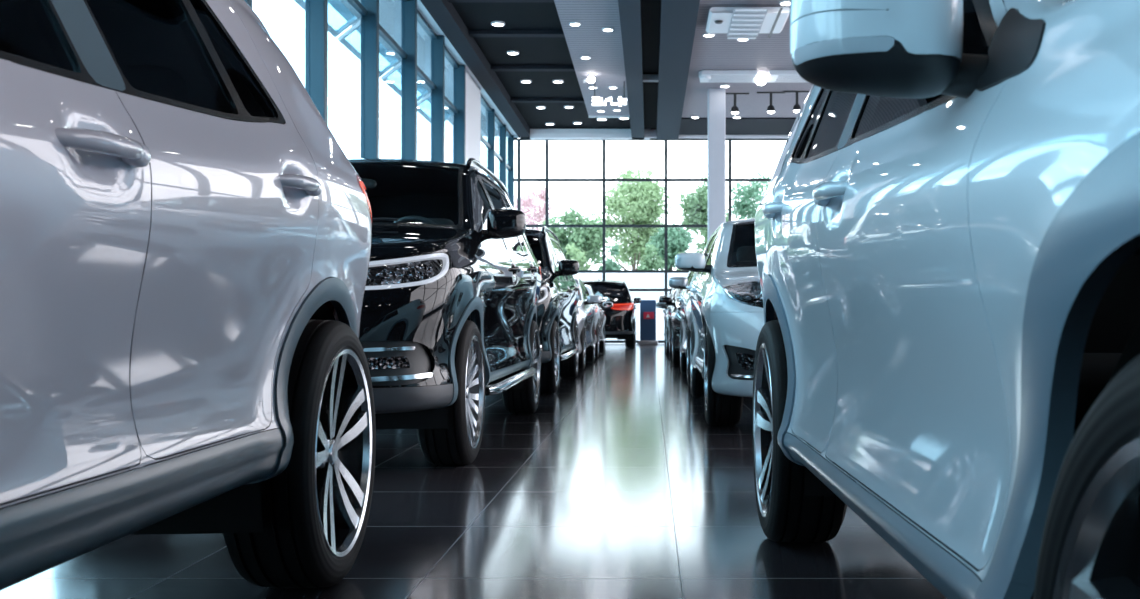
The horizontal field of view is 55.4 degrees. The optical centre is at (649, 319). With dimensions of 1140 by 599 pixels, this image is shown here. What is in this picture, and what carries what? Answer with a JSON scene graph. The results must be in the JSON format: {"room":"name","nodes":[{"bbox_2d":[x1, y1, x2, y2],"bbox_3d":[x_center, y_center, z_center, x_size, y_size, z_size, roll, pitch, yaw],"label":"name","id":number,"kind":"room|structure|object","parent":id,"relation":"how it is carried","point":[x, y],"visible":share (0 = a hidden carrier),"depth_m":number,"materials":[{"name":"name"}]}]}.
{"room":"car showroom","nodes":[
{"label":"car showroom","id":0,"kind":"room"},
{"bbox_2d":[328,0,499,135],"bbox_3d":[-5.055,-5.790,13.250,1.450,0.180,40.500,0,0,0],"label":"window","id":1,"kind":"structure","parent":0,"point":[389,10],"depth_m":22.35,"materials":[{"name":"glass"}]},
{"bbox_2d":[0,343,946,598],"bbox_3d":[0.960,0.770,13.050,11.080,0.100,40.100,0,0,0],"label":"floor","id":2,"kind":"structure","parent":0,"point":[619,484],"depth_m":3.64,"materials":[{"name":"tile"}]},
{"bbox_2d":[0,0,375,590],"bbox_3d":[-1.697,-0.142,1.576,2.234,1.727,4.514,0,0,4],"label":"car","id":3,"kind":"object","parent":2,"relation":"on","point":[186,236],"visible":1,"depth_m":1.99,"materials":[{"name":"grey paint"}]},
{"bbox_2d":[357,175,371,222],"bbox_3d":[-1.101,-0.340,3.531,0.763,0.197,0.234,0,0,38],"label":"tail light","id":4,"kind":"object","parent":3,"relation":"attached to","point":[365,208],"depth_m":3.26,"materials":[{"name":"red plastic"}]},
{"bbox_2d":[245,0,251,8],"bbox_3d":[-4.415,-2.460,9.845,0.649,6.360,2.550,0,0,0],"label":"window","id":5,"kind":"structure","parent":2,"relation":"on","point":[249,2],"depth_m":11.03,"materials":[{"name":"glass"}]},
{"bbox_2d":[305,0,327,125],"bbox_3d":[-4.415,-2.460,12.420,0.649,6.360,2.600,0,0,0],"label":"column","id":6,"kind":"structure","parent":2,"relation":"on","point":[316,11],"depth_m":13.58,"materials":[{"name":"teal metal"}]},
{"bbox_2d":[294,0,378,157],"bbox_3d":[-4.415,-2.460,15.020,0.649,6.360,2.600,0,0,0],"label":"column","id":7,"kind":"structure","parent":2,"relation":"on","point":[369,9],"depth_m":16.18,"materials":[{"name":"teal metal"}]},
{"bbox_2d":[337,0,416,159],"bbox_3d":[-4.415,-2.460,17.645,0.649,6.360,2.650,0,0,0],"label":"column","id":8,"kind":"structure","parent":2,"relation":"on","point":[407,51],"depth_m":18.83,"materials":[{"name":"teal metal"}]},
{"bbox_2d":[381,9,444,161],"bbox_3d":[-4.415,-2.460,20.245,0.649,6.360,2.550,0,0,0],"label":"window","id":9,"kind":"structure","parent":2,"relation":"on","point":[437,82],"depth_m":21.38,"materials":[{"name":"teal metal"}]},
{"bbox_2d":[347,158,540,464],"bbox_3d":[-1.797,-0.188,6.870,2.208,1.819,4.738,0,0,0],"label":"car","id":10,"kind":"object","parent":2,"relation":"on","point":[448,323],"visible":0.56,"depth_m":5.45,"materials":[{"name":"black paint"}]},
{"bbox_2d":[361,179,376,189],"bbox_3d":[-1.800,-0.835,6.640,0.240,0.070,0.040,0,0,0],"label":"mirror","id":11,"kind":"object","parent":10,"relation":"attached to","point":[369,183],"depth_m":6.62,"materials":[{"name":"black plastic"}]},
{"bbox_2d":[360,341,431,385],"bbox_3d":[-1.137,0.185,4.671,0.444,0.199,0.063,0,0,-37],"label":"fog lamp","id":12,"kind":"object","parent":10,"relation":"on","point":[390,363],"depth_m":4.67,"materials":[{"name":"black plastic"}]},
{"bbox_2d":[482,209,525,239],"bbox_3d":[-0.872,-0.528,6.097,0.334,0.201,0.142,0,0,0],"label":"mirror","id":13,"kind":"object","parent":10,"relation":"attached to","point":[501,223],"depth_m":6.05,"materials":[{"name":"black mirror"}]},
{"bbox_2d":[495,114,505,186],"bbox_3d":[-4.250,-2.460,30.080,0.180,6.360,2.360,0,0,0],"label":"window","id":14,"kind":"structure","parent":2,"relation":"on","point":[502,157],"depth_m":31.14,"materials":[{"name":"glass"}]},
{"bbox_2d":[506,128,513,207],"bbox_3d":[-4.250,-2.460,32.130,0.180,6.360,1.860,0,0,0],"label":"window","id":15,"kind":"structure","parent":2,"relation":"on","point":[510,166],"depth_m":32.94,"materials":[{"name":"teal metal"}]},
{"bbox_2d":[525,226,578,393],"bbox_3d":[-1.832,-0.188,12.020,2.208,1.819,4.738,0,0,0],"label":"car","id":16,"kind":"object","parent":2,"relation":"on","point":[557,324],"visible":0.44,"depth_m":11.21,"materials":[{"name":"black paint"}]},
{"bbox_2d":[556,260,578,276],"bbox_3d":[-0.907,-0.528,11.247,0.334,0.201,0.142,0,0,0],"label":"mirror","id":17,"kind":"object","parent":16,"relation":"attached to","point":[565,267],"depth_m":11.20,"materials":[{"name":"black mirror"}]},
{"bbox_2d":[574,277,601,369],"bbox_3d":[-1.869,-0.005,16.996,2.153,1.452,4.474,0,0,-5],"label":"car","id":18,"kind":"object","parent":2,"relation":"on","point":[586,311],"visible":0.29,"depth_m":16.31,"materials":[{"name":"silver metal"}]},
{"bbox_2d":[584,295,601,304],"bbox_3d":[-0.902,-0.292,16.337,0.333,0.166,0.142,0,0,0],"label":"mirror","id":19,"kind":"object","parent":18,"relation":"attached to","point":[591,299],"depth_m":16.28,"materials":[{"name":"white paint"}]},
{"bbox_2d":[584,284,612,357],"bbox_3d":[-1.899,-0.005,21.704,2.153,1.452,4.474,0,0,5],"label":"car","id":20,"kind":"object","parent":2,"relation":"on","point":[600,319],"visible":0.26,"depth_m":21.26,"materials":[{"name":"white paint"}]},
{"bbox_2d":[600,302,612,308],"bbox_3d":[-0.932,-0.292,22.363,0.333,0.166,0.142,0,0,0],"label":"mirror","id":21,"kind":"object","parent":20,"relation":"attached to","point":[606,305],"depth_m":22.31,"materials":[{"name":"white paint"}]},
{"bbox_2d":[582,278,640,347],"bbox_3d":[-1.343,-0.188,29.530,2.208,1.819,4.738,0,0,0],"label":"car","id":22,"kind":"object","parent":2,"relation":"on","point":[620,324],"visible":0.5,"depth_m":27.66,"materials":[{"name":"black paint"}]},
{"bbox_2d":[611,303,633,309],"bbox_3d":[-0.640,-0.344,27.494,0.814,0.202,0.272,0,0,-41],"label":"tail light","id":23,"kind":"object","parent":22,"relation":"attached to","point":[616,306],"depth_m":27.39,"materials":[{"name":"red plastic"}]},
{"bbox_2d":[634,298,640,303],"bbox_3d":[-0.412,-0.528,30.303,0.334,0.201,0.142,0,0,0],"label":"mirror","id":24,"kind":"object","parent":22,"relation":"attached to","point":[636,300],"depth_m":30.23,"materials":[{"name":"black mirror"}]},
{"bbox_2d":[638,300,657,344],"bbox_3d":[-0.058,0.068,31.500,0.587,1.303,0.400,0,0,0],"label":"banner stand","id":25,"kind":"object","parent":2,"relation":"on","point":[647,307],"visible":0.94,"depth_m":31.48,"materials":[{"name":"blue"}]},
{"bbox_2d":[656,289,676,354],"bbox_3d":[1.151,-0.005,23.296,2.153,1.452,4.474,0,0,-5],"label":"car","id":26,"kind":"object","parent":2,"relation":"on","point":[666,319],"visible":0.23,"depth_m":22.57,"materials":[{"name":"grey paint"}]},
{"bbox_2d":[656,302,667,308],"bbox_3d":[0.292,-0.292,22.637,0.333,0.166,0.142,0,0,0],"label":"mirror","id":27,"kind":"object","parent":26,"relation":"attached to","point":[658,305],"depth_m":22.59,"materials":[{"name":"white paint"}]},
{"bbox_2d":[659,288,676,334],"bbox_3d":[1.338,-0.188,28.670,2.208,1.819,4.738,0,0,0],"label":"car","id":28,"kind":"object","parent":2,"relation":"on","point":[672,289],"visible":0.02,"depth_m":28.53,"materials":[{"name":"black paint"}]},
{"bbox_2d":[659,289,681,365],"bbox_3d":[1.279,-0.005,18.296,2.153,1.452,4.474,0,0,5],"label":"car","id":29,"kind":"object","parent":2,"relation":"on","point":[674,316],"visible":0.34,"depth_m":16.83,"materials":[{"name":"black paint"}]},
{"bbox_2d":[659,297,674,305],"bbox_3d":[0.312,-0.292,17.637,0.333,0.166,0.142,0,0,0],"label":"mirror","id":30,"kind":"object","parent":29,"relation":"attached to","point":[667,301],"depth_m":17.59,"materials":[{"name":"black paint"}]},
{"bbox_2d":[669,271,694,384],"bbox_3d":[1.210,-0.089,13.191,2.094,1.622,4.263,0,0,-5],"label":"car","id":31,"kind":"object","parent":2,"relation":"on","point":[674,282],"visible":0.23,"depth_m":12.45,"materials":[{"name":"silver metal"}]},
{"bbox_2d":[669,277,687,289],"bbox_3d":[0.387,-0.412,12.457,0.344,0.170,0.142,0,0,0],"label":"mirror","id":32,"kind":"object","parent":31,"relation":"attached to","point":[674,282],"depth_m":12.40,"materials":[{"name":"silver metal"}]},
{"bbox_2d":[708,88,725,240],"bbox_3d":[1.638,-2.480,26.600,0.420,6.400,0.400,0,0,0],"label":"pillar","id":33,"kind":"structure","parent":2,"relation":"on","point":[716,96],"depth_m":26.40,"materials":[{"name":"grey paint"}]},
{"bbox_2d":[675,218,763,425],"bbox_3d":[1.180,-0.089,8.691,2.094,1.622,4.263,0,0,-5],"label":"car","id":34,"kind":"object","parent":2,"relation":"on","point":[727,311],"visible":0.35,"depth_m":7.13,"materials":[{"name":"pale blue paint"},{"name":"charcoal upholstery"}]},
{"bbox_2d":[675,253,711,272],"bbox_3d":[0.357,-0.412,7.957,0.344,0.170,0.142,0,0,0],"label":"mirror","id":35,"kind":"object","parent":34,"relation":"attached to","point":[695,262],"depth_m":7.91,"materials":[{"name":"white paint"}]},
{"bbox_2d":[725,345,755,379],"bbox_3d":[0.616,0.263,6.753,0.378,0.227,0.047,0,0,37],"label":"fog lamp","id":36,"kind":"object","parent":34,"relation":"attached to","point":[741,357],"depth_m":6.77,"materials":[{"name":"black plastic"}]},
{"bbox_2d":[752,0,1139,598],"bbox_3d":[1.353,-0.144,2.182,2.213,1.732,4.614,0,0,4],"label":"car","id":37,"kind":"object","parent":2,"relation":"on","point":[947,219],"visible":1,"depth_m":1.41,"materials":[{"name":"white paint"}]},
{"bbox_2d":[790,0,988,98],"bbox_3d":[0.366,-0.383,1.457,0.345,0.221,0.141,0,0,0],"label":"mirror","id":38,"kind":"object","parent":37,"relation":"attached to","point":[913,49],"depth_m":1.41,"materials":[{"name":"white mirror"}]},
{"bbox_2d":[466,70,480,170],"bbox_3d":[-4.260,-2.460,25.200,0.240,6.360,2.400,0,0,0],"label":"wall","id":39,"kind":"structure","parent":0,"point":[473,92],"depth_m":25.33,"materials":[{"name":"white paint"}]},
{"bbox_2d":[417,39,465,163],"bbox_3d":[-4.415,-2.460,22.745,0.649,6.360,2.450,0,0,0],"label":"window","id":40,"kind":"structure","parent":39,"relation":"in","point":[458,108],"depth_m":23.83,"materials":[{"name":"teal metal"}]},
{"bbox_2d":[417,0,516,134],"bbox_3d":[-4.165,-5.720,13.000,0.330,0.160,40.000,0,0,0],"label":"trim","id":41,"kind":"structure","parent":39,"relation":"attached to","point":[420,6],"depth_m":23.12,"materials":[{"name":"dark grey painted metal"}]},
{"bbox_2d":[420,0,529,137],"bbox_3d":[-3.815,-5.680,13.000,0.370,0.240,40.000,0,0,0],"label":"trim","id":42,"kind":"structure","parent":39,"relation":"attached to","point":[443,12],"depth_m":23.14,"materials":[{"name":"grey"}]},
{"bbox_2d":[481,95,494,181],"bbox_3d":[-4.250,-2.460,27.680,0.180,6.360,2.560,0,0,0],"label":"window","id":43,"kind":"structure","parent":39,"relation":"in","point":[490,144],"depth_m":28.84,"materials":[{"name":"teal metal"}]},
{"bbox_2d":[451,0,660,129],"bbox_3d":[0.960,-5.940,13.100,11.080,0.280,40.200,0,0,0],"label":"ceiling","id":44,"kind":"structure","parent":0,"point":[475,15],"depth_m":23.96,"materials":[{"name":"black"}]},
{"bbox_2d":[491,21,504,26],"bbox_3d":[-2.968,-5.796,21.089,0.273,0.068,0.273,0,0,0],"label":"recessed light","id":45,"kind":"object","parent":44,"relation":"in","point":[494,23],"visible":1,"depth_m":21.02,"materials":[{"name":"white ceramic"}]},
{"bbox_2d":[447,0,553,1],"bbox_3d":[-2.665,-5.760,19.325,1.930,0.080,0.250,0,0,0],"label":"cross beam","id":46,"kind":"structure","parent":44,"relation":"attached to","point":[447,0],"depth_m":19.33,"materials":[{"name":"grey metal"}]},
{"bbox_2d":[507,51,518,54],"bbox_3d":[-2.966,-5.796,23.380,0.273,0.068,0.273,0,0,0],"label":"recessed light","id":47,"kind":"object","parent":44,"relation":"in","point":[508,52],"visible":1,"depth_m":23.32,"materials":[{"name":"white ceramic"}]},
{"bbox_2d":[468,30,564,36],"bbox_3d":[-2.665,-5.760,21.725,1.930,0.080,0.250,0,0,0],"label":"cross beam","id":48,"kind":"structure","parent":44,"relation":"attached to","point":[472,33],"depth_m":21.60,"materials":[{"name":"grey metal"}]},
{"bbox_2d":[520,79,531,82],"bbox_3d":[-3.005,-5.796,26.174,0.273,0.068,0.273,0,0,0],"label":"recessed light","id":49,"kind":"object","parent":44,"relation":"in","point":[524,80],"visible":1,"depth_m":26.14,"materials":[{"name":"white ceramic"}]},
{"bbox_2d":[491,65,574,70],"bbox_3d":[-2.665,-5.760,24.725,1.930,0.080,0.250,0,0,0],"label":"cross beam","id":50,"kind":"structure","parent":44,"relation":"attached to","point":[493,67],"depth_m":24.60,"materials":[{"name":"grey"}]},
{"bbox_2d":[511,98,584,102],"bbox_3d":[-2.665,-5.760,28.325,1.930,0.080,0.250,0,0,0],"label":"cross beam","id":51,"kind":"structure","parent":44,"relation":"attached to","point":[513,100],"depth_m":28.20,"materials":[{"name":"grey metal"}]},
{"bbox_2d":[552,79,563,82],"bbox_3d":[-2.230,-5.796,26.174,0.273,0.068,0.273,0,0,0],"label":"recessed light","id":52,"kind":"object","parent":44,"relation":"in","point":[556,80],"visible":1,"depth_m":26.14,"materials":[{"name":"white ceramic"}]},
{"bbox_2d":[530,129,649,139],"bbox_3d":[-1.815,-5.640,32.875,3.630,0.280,0.450,0,0,0],"label":"trim","id":53,"kind":"structure","parent":44,"relation":"attached to","point":[535,134],"depth_m":32.65,"materials":[{"name":"white paint"}]},
{"bbox_2d":[554,0,629,115],"bbox_3d":[-1.125,-5.720,23.550,1.150,0.120,12.700,0,0,0],"label":"ceiling panel","id":54,"kind":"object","parent":44,"relation":"attached to","point":[606,65],"depth_m":22.52,"materials":[{"name":"grey metal"}]},
{"bbox_2d":[569,22,580,25],"bbox_3d":[-1.432,-5.666,20.615,0.231,0.068,0.231,0,0,0],"label":"recessed light","id":55,"kind":"object","parent":54,"relation":"attached to","point":[570,23],"visible":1,"depth_m":20.58,"materials":[{"name":"white ceramic"}]},
{"bbox_2d":[580,56,590,58],"bbox_3d":[-1.388,-5.666,23.246,0.231,0.068,0.231,0,0,0],"label":"recessed light","id":56,"kind":"object","parent":54,"relation":"attached to","point":[581,57],"visible":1,"depth_m":23.21,"materials":[{"name":"white ceramic"}]},
{"bbox_2d":[583,74,594,82],"bbox_3d":[-1.407,-5.555,24.849,0.293,0.210,0.180,0,0,0],"label":"spotlight","id":57,"kind":"object","parent":54,"relation":"attached to","point":[590,79],"visible":1,"depth_m":24.81,"materials":[{"name":"white ceramic"}]},
{"bbox_2d":[602,27,613,31],"bbox_3d":[-0.817,-5.666,21.005,0.231,0.068,0.231,0,0,0],"label":"recessed light","id":58,"kind":"object","parent":54,"relation":"attached to","point":[607,29],"visible":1,"depth_m":20.98,"materials":[{"name":"white ceramic"}]},
{"bbox_2d":[592,81,626,105],"bbox_3d":[-0.960,-5.366,25.600,0.830,0.587,0.100,0,0,0],"label":"illuminated sign","id":59,"kind":"object","parent":54,"relation":"hanging from","point":[620,99],"visible":0.97,"depth_m":25.55,"materials":[{"name":"white"}]},
{"bbox_2d":[589,116,629,117],"bbox_3d":[-1.125,-5.700,29.950,1.150,0.160,0.100,0,0,0],"label":"trim","id":60,"kind":"structure","parent":44,"relation":"attached to","point":[589,116],"depth_m":29.94,"materials":[{"name":"white metal"}]},
{"bbox_2d":[618,0,643,139],"bbox_3d":[-0.360,-5.650,13.000,0.380,0.300,40.000,0,0,0],"label":"ceiling beam","id":61,"kind":"structure","parent":44,"relation":"attached to","point":[629,10],"depth_m":22.80,"materials":[{"name":"dark grey painted metal"}]},
{"bbox_2d":[643,74,658,81],"bbox_3d":[0.015,-5.710,25.500,0.370,0.140,0.200,0,0,0],"label":"trim","id":62,"kind":"structure","parent":44,"relation":"attached to","point":[646,77],"depth_m":25.40,"materials":[{"name":"grey"}]},
{"bbox_2d":[657,0,699,139],"bbox_3d":[0.530,-5.650,13.000,0.660,0.300,40.000,0,0,0],"label":"ceiling beam","id":63,"kind":"structure","parent":44,"relation":"attached to","point":[678,18],"depth_m":22.89,"materials":[{"name":"dark grey painted metal"}]},
{"bbox_2d":[650,130,788,138],"bbox_3d":[3.100,-5.660,32.950,6.200,0.240,0.300,0,0,0],"label":"trim","id":64,"kind":"structure","parent":44,"relation":"attached to","point":[653,133],"depth_m":32.80,"materials":[{"name":"white paint"}]},
{"bbox_2d":[679,118,795,134],"bbox_3d":[3.530,-5.710,31.600,5.340,0.180,2.800,0,0,0],"label":"trim","id":65,"kind":"structure","parent":44,"relation":"attached to","point":[689,126],"depth_m":31.37,"materials":[{"name":"grey"}]},
{"bbox_2d":[682,0,812,117],"bbox_3d":[3.530,-5.720,23.700,5.340,0.120,13.000,0,0,0],"label":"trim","id":66,"kind":"structure","parent":44,"relation":"attached to","point":[763,54],"depth_m":23.93,"materials":[{"name":"grey metal"}]},
{"bbox_2d":[703,33,714,36],"bbox_3d":[1.170,-5.666,21.410,0.252,0.068,0.252,0,0,0],"label":"recessed light","id":67,"kind":"object","parent":66,"relation":"attached to","point":[704,34],"visible":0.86,"depth_m":21.37,"materials":[{"name":"white ceramic"}]},
{"bbox_2d":[699,70,757,82],"bbox_3d":[1.774,-5.575,24.848,1.325,0.170,0.840,0,0,0],"label":"ceiling vent","id":68,"kind":"object","parent":66,"relation":"attached to","point":[706,76],"visible":0.97,"depth_m":24.58,"materials":[{"name":"white metal"}]},
{"bbox_2d":[708,75,754,82],"bbox_3d":[1.869,-5.547,24.848,1.015,0.010,0.720,0,0,0],"label":"grille","id":69,"kind":"object","parent":68,"relation":"attached to","point":[711,78],"depth_m":24.78,"materials":[{"name":"white metal"}]},
{"bbox_2d":[726,93,748,114],"bbox_3d":[2.119,-5.393,26.929,0.700,0.535,0.210,0,0,0],"label":"track spotlight","id":70,"kind":"object","parent":66,"relation":"attached to","point":[734,110],"visible":0.99,"depth_m":26.89,"materials":[{"name":"black metal"}]},
{"bbox_2d":[706,7,789,38],"bbox_3d":[1.809,-5.577,20.142,1.473,0.165,2.018,0,0,0],"label":"air conditioner","id":71,"kind":"object","parent":66,"relation":"attached to","point":[737,22],"visible":0.99,"depth_m":19.95,"materials":[{"name":"white metal"}]},
{"bbox_2d":[753,74,767,84],"bbox_3d":[2.554,-5.530,24.849,0.500,0.260,0.240,0,0,0],"label":"spotlight","id":72,"kind":"object","parent":66,"relation":"attached to","point":[760,80],"visible":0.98,"depth_m":24.80,"materials":[{"name":"white metal"}]},
{"bbox_2d":[757,92,784,113],"bbox_3d":[3.004,-5.393,26.811,0.700,0.535,0.210,0,0,0],"label":"track spotlight","id":73,"kind":"object","parent":66,"relation":"attached to","point":[770,109],"visible":1,"depth_m":26.78,"materials":[{"name":"black metal"}]},
{"bbox_2d":[779,0,789,5],"bbox_3d":[2.424,-5.666,19.249,0.252,0.068,0.252,0,0,0],"label":"recessed light","id":74,"kind":"object","parent":66,"relation":"attached to","point":[785,2],"visible":0.81,"depth_m":19.23,"materials":[{"name":"white ceramic"}]},
{"bbox_2d":[766,70,808,82],"bbox_3d":[3.473,-5.601,24.848,1.526,0.118,0.840,0,0,0],"label":"ceiling vent","id":75,"kind":"object","parent":66,"relation":"attached to","point":[774,76],"visible":0.47,"depth_m":24.68,"materials":[{"name":"white metal"}]},
{"bbox_2d":[775,75,808,82],"bbox_3d":[3.543,-5.547,24.848,1.266,0.010,0.720,0,0,0],"label":"grille","id":76,"kind":"object","parent":75,"relation":"attached to","point":[778,78],"depth_m":24.89,"materials":[{"name":"white metal"}]},
{"bbox_2d":[783,91,808,112],"bbox_3d":[3.633,-5.393,26.693,0.700,0.535,0.210,0,0,0],"label":"track spotlight","id":77,"kind":"object","parent":66,"relation":"attached to","point":[796,108],"visible":0.89,"depth_m":26.67,"materials":[{"name":"black metal"}]},
{"bbox_3d":[0.960,-5.675,33.025,10.480,0.209,0.150,0,0,0],"label":"wall","id":78,"kind":"structure","parent":0,"visible":0},
{"bbox_2d":[514,137,520,210],"bbox_3d":[-4.119,-2.425,33.010,0.322,6.291,0.120,0,0,0],"label":"window","id":79,"kind":"structure","parent":78,"relation":"in","point":[517,180],"depth_m":32.95,"materials":[{"name":"glass"}]},
{"bbox_2d":[520,138,548,232],"bbox_3d":[-3.530,-2.425,33.010,0.856,6.291,0.120,0,0,0],"label":"window","id":80,"kind":"structure","parent":78,"relation":"in","point":[545,180],"depth_m":32.95,"materials":[{"name":"grey metal"}]},
{"bbox_2d":[548,140,605,343],"bbox_3d":[-2.231,-2.425,33.010,1.742,6.291,0.120,0,0,0],"label":"window","id":81,"kind":"structure","parent":78,"relation":"in","point":[602,180],"depth_m":32.96,"materials":[{"name":"grey metal"}]},
{"bbox_2d":[605,138,666,342],"bbox_3d":[-0.413,-2.425,33.010,1.894,6.291,0.120,0,0,0],"label":"window","id":82,"kind":"structure","parent":78,"relation":"in","point":[664,180],"depth_m":32.96,"materials":[{"name":"grey metal"}]},
{"bbox_2d":[667,138,731,290],"bbox_3d":[1.512,-2.425,33.010,1.956,6.291,0.120,0,0,0],"label":"window","id":83,"kind":"structure","parent":78,"relation":"in","point":[729,180],"depth_m":32.96,"materials":[{"name":"grey metal"}]},
{"bbox_2d":[732,138,787,181],"bbox_3d":[3.467,-2.425,33.010,1.956,6.291,0.120,0,0,0],"label":"window","id":84,"kind":"structure","parent":78,"relation":"in","point":[733,139],"depth_m":32.96,"materials":[{"name":"clear glass"}]},
{"label":"outside","id":85,"kind":"structure","parent":0,"visible":0},
{"label":"ground","id":86,"kind":"structure","parent":85,"visible":0},
{"bbox_2d":[514,177,556,229],"bbox_3d":[-5.208,-2.759,47.942,2.421,7.208,2.498,0,0,0],"label":"tree","id":87,"kind":"object","parent":86,"relation":"on","point":[526,200],"visible":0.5,"depth_m":47.79,"materials":[{"name":"pink plant"}]},
{"bbox_2d":[541,206,610,268],"bbox_3d":[-3.076,-1.906,43.999,2.956,5.504,2.787,0,0,-3],"label":"tree","id":88,"kind":"object","parent":86,"relation":"on","point":[588,239],"visible":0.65,"depth_m":43.46,"materials":[{"name":"green plant"}]},
{"bbox_2d":[565,243,590,269],"bbox_3d":[-2.866,-1.053,41.484,1.388,3.795,1.525,0,0,0],"label":"shrub","id":89,"kind":"object","parent":86,"relation":"on","point":[580,256],"visible":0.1,"depth_m":41.42,"materials":[{"name":"green plant"}]},
{"bbox_2d":[598,244,622,269],"bbox_3d":[-1.484,-1.037,41.422,1.346,3.762,1.272,0,0,0],"label":"shrub","id":90,"kind":"object","parent":86,"relation":"on","point":[610,264],"visible":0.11,"depth_m":41.24,"materials":[{"name":"green plant"}]},
{"bbox_2d":[573,273,687,339],"bbox_3d":[3.000,-0.455,39.150,34.000,2.550,0.300,0,0,0],"label":"wall","id":91,"kind":"structure","parent":86,"relation":"on","point":[632,280],"depth_m":39.00,"materials":[{"name":"white"}]},
{"bbox_2d":[595,164,676,269],"bbox_3d":[-0.647,-2.901,46.001,3.139,7.494,3.004,0,0,-41],"label":"tree","id":92,"kind":"object","parent":86,"relation":"on","point":[635,204],"visible":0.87,"depth_m":45.68,"materials":[{"name":"green plant"}]},
{"bbox_2d":[637,243,663,269],"bbox_3d":[0.018,-1.054,41.452,1.478,3.797,1.393,0,0,0],"label":"shrub","id":93,"kind":"object","parent":86,"relation":"on","point":[650,263],"visible":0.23,"depth_m":41.21,"materials":[{"name":"green plant"}]},
{"bbox_2d":[646,222,694,269],"bbox_3d":[0.808,-1.520,43.065,2.078,4.732,2.047,0,0,20],"label":"tree","id":94,"kind":"object","parent":86,"relation":"on","point":[678,239],"visible":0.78,"depth_m":42.48,"materials":[{"name":"green plant"}]},
{"bbox_2d":[677,173,727,252],"bbox_3d":[2.452,-2.818,46.928,2.533,7.327,2.313,0,0,22],"label":"tree","id":95,"kind":"object","parent":86,"relation":"on","point":[695,206],"visible":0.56,"depth_m":46.54,"materials":[{"name":"green plant"}]},
{"bbox_2d":[727,170,772,219],"bbox_3d":[4.743,-2.867,47.928,2.602,7.422,2.900,0,0,0],"label":"tree","id":96,"kind":"object","parent":86,"relation":"on","point":[745,207],"visible":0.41,"depth_m":47.64,"materials":[{"name":"green plant"}]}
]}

